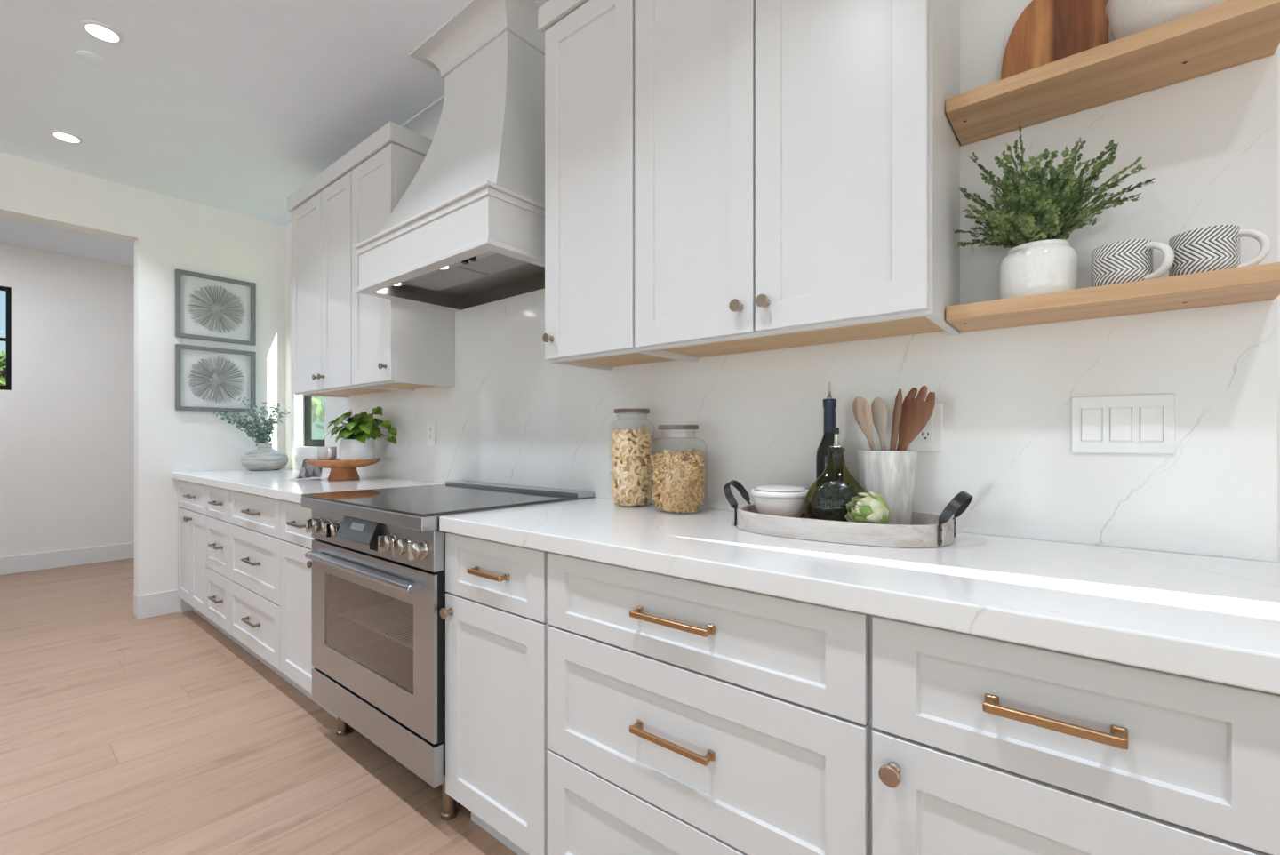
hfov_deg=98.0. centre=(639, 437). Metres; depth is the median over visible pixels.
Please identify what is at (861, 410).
wooden spoon
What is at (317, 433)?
sky
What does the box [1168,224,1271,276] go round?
mug
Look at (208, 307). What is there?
framed picture
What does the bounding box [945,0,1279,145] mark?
floating shelf
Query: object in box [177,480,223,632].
base cabinet
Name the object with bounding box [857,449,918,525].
utensil crock
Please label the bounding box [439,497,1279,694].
countertop
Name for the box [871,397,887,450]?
wooden spoon
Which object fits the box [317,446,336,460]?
mug
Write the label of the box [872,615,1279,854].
base cabinet
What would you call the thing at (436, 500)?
cooktop
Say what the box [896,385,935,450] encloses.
fork
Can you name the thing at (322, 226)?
upper cabinet
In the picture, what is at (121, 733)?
floor
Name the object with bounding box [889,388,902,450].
wooden spatula
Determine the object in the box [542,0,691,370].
upper cabinet
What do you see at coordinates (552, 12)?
trim
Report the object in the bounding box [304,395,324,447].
window
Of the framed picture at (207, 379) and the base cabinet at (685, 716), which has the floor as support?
the base cabinet at (685, 716)
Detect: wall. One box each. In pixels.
[0,152,285,596]
[0,243,134,557]
[285,0,1279,563]
[400,95,444,139]
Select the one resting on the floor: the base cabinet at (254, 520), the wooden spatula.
the base cabinet at (254, 520)
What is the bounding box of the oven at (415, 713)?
[304,539,437,744]
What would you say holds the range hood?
attached to the wall at (511, 415)
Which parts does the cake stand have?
plate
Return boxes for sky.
[312,396,324,439]
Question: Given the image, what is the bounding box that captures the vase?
[240,443,287,471]
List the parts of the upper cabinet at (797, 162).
door, knob, knob, panel, door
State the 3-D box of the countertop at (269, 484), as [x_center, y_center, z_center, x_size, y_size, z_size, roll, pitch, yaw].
[-1.946,0.244,3.127,2.322,0.041,0.640,0,0,39]
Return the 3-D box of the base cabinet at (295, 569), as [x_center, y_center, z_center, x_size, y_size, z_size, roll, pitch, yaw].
[-1.224,0.702,2.527,0.439,0.872,0.644,0,0,39]
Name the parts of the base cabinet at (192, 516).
door, handle, drawer, door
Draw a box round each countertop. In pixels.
[171,468,445,503]
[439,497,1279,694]
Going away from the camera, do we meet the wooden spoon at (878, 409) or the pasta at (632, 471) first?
the wooden spoon at (878, 409)
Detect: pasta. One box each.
[609,424,653,506]
[651,448,704,512]
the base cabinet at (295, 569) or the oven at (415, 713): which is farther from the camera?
the base cabinet at (295, 569)
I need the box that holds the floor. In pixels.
[0,558,517,854]
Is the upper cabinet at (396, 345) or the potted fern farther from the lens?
the upper cabinet at (396, 345)
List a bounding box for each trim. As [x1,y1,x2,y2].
[179,597,192,612]
[287,120,432,212]
[537,0,589,34]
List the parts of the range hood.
molding, molding, molding, control knob, control knob, crown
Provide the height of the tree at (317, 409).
3.606 m
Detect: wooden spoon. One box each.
[852,396,875,450]
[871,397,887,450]
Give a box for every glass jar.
[608,408,653,506]
[649,424,707,513]
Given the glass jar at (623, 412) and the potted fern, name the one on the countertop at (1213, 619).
the glass jar at (623, 412)
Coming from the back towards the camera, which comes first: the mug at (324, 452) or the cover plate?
the mug at (324, 452)
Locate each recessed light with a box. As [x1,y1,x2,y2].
[49,129,82,143]
[80,19,123,43]
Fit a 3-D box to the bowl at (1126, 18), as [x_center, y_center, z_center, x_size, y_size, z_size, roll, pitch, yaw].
[0.989,-0.775,1.002,0.231,0.110,0.192,0,0,39]
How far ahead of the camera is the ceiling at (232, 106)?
2.47 m
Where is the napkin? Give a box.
[288,457,322,479]
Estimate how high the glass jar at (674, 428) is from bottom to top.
0.261 m
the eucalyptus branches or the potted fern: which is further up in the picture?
the potted fern
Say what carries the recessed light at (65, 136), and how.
in the ceiling at (232, 106)
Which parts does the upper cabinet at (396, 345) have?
door, knob, panel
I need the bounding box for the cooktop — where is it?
[301,484,577,516]
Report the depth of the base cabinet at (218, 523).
3.04 m
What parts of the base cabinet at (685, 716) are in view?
drawer, handle, handle, drawer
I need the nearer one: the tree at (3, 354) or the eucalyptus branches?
the eucalyptus branches
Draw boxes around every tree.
[0,350,5,385]
[312,396,324,429]
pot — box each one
[338,439,375,460]
[999,239,1077,299]
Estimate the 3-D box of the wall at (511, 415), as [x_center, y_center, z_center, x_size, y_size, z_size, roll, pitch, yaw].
[1.903,-0.215,0.457,11.940,2.706,0.120,0,0,39]
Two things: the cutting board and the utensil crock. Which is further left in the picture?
the utensil crock
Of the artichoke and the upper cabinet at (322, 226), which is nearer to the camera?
the artichoke
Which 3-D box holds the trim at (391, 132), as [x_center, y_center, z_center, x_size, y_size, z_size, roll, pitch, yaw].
[-1.449,-1.336,2.922,1.210,0.080,0.324,0,0,39]
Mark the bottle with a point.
(829, 404)
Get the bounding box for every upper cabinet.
[291,171,405,398]
[352,144,455,391]
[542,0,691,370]
[634,0,959,361]
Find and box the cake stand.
[304,457,380,480]
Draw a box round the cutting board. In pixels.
[1000,0,1109,79]
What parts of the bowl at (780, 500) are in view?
lid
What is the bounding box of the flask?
[804,427,864,521]
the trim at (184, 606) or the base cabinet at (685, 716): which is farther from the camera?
the trim at (184, 606)
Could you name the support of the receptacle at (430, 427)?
attached to the outlet at (431, 425)
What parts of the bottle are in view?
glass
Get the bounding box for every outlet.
[427,421,435,444]
[910,403,942,452]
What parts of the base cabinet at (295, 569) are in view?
handle, door, drawer, knob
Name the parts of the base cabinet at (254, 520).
handle, handle, handle, drawer, drawer, drawer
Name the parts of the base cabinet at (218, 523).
handle, handle, handle, drawer, drawer, drawer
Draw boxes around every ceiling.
[0,0,549,226]
[0,216,134,266]
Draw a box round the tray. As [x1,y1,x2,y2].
[723,480,973,547]
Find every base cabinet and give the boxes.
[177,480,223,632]
[206,485,247,650]
[229,489,299,690]
[280,500,337,719]
[440,532,549,854]
[547,552,873,854]
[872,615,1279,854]
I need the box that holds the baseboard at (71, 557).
[0,543,179,619]
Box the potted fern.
[952,124,1155,299]
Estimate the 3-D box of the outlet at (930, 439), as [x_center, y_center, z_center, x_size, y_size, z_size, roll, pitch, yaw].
[0.700,-0.025,1.362,0.072,0.117,0.009,0,0,39]
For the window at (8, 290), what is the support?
in the wall at (67, 416)
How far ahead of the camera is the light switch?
1.13 m
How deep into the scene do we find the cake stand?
2.91 m
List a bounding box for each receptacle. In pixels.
[429,425,432,439]
[918,414,932,441]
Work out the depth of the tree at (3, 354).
7.46 m
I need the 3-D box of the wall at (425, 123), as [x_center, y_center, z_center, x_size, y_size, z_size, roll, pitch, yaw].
[-0.703,-1.524,2.452,1.400,0.090,0.105,0,0,39]
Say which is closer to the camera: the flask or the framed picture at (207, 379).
the flask
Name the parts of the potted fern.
stem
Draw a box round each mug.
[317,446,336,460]
[1091,239,1174,287]
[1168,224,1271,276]
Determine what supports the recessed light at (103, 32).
in the ceiling at (232, 106)
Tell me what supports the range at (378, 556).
on the floor
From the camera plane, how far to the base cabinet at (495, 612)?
1.45 m
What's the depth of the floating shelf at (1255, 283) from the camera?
1.03 m
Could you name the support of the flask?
on the tray
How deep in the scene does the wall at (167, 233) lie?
3.59 m
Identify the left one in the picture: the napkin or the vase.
the vase
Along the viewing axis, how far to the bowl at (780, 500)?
1.38 m
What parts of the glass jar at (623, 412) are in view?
lid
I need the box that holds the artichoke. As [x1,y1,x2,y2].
[844,490,889,524]
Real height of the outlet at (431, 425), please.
0.117 m
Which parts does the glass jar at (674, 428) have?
lid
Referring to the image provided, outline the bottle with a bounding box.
[816,382,839,479]
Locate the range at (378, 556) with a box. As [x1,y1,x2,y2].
[301,480,594,820]
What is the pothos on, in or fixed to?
on the cake stand
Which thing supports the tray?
on the countertop at (1213, 619)
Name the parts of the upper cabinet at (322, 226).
door, knob, door, panel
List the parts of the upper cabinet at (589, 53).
knob, door, panel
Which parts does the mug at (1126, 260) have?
handle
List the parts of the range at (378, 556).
knob, knob, knob, display trim, display glass, storage drawer, control panel, knob, knob, knob, frame, trim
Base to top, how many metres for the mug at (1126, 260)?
0.082 m
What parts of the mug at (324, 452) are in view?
handle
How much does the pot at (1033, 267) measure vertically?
0.112 m
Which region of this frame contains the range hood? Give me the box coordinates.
[353,0,544,311]
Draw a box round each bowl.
[751,485,807,518]
[1104,0,1230,39]
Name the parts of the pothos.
stem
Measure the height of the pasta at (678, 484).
0.189 m
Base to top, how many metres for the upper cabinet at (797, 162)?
1.074 m
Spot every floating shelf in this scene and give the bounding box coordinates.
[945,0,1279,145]
[945,262,1279,332]
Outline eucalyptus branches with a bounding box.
[212,395,289,446]
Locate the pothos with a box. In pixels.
[323,407,397,460]
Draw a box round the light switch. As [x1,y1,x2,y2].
[1071,393,1175,454]
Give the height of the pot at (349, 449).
0.112 m
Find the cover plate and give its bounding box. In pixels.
[76,50,106,65]
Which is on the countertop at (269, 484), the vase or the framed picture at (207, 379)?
the vase
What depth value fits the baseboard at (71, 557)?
4.76 m
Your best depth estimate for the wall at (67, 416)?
4.93 m
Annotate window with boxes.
[0,286,11,390]
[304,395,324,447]
[331,575,413,692]
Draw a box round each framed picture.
[175,268,255,345]
[175,344,255,412]
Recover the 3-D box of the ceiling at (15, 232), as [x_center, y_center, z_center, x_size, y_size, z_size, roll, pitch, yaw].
[-5.752,-1.670,2.443,2.410,0.100,6.770,0,0,39]
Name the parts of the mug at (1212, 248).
handle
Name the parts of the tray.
handle, handle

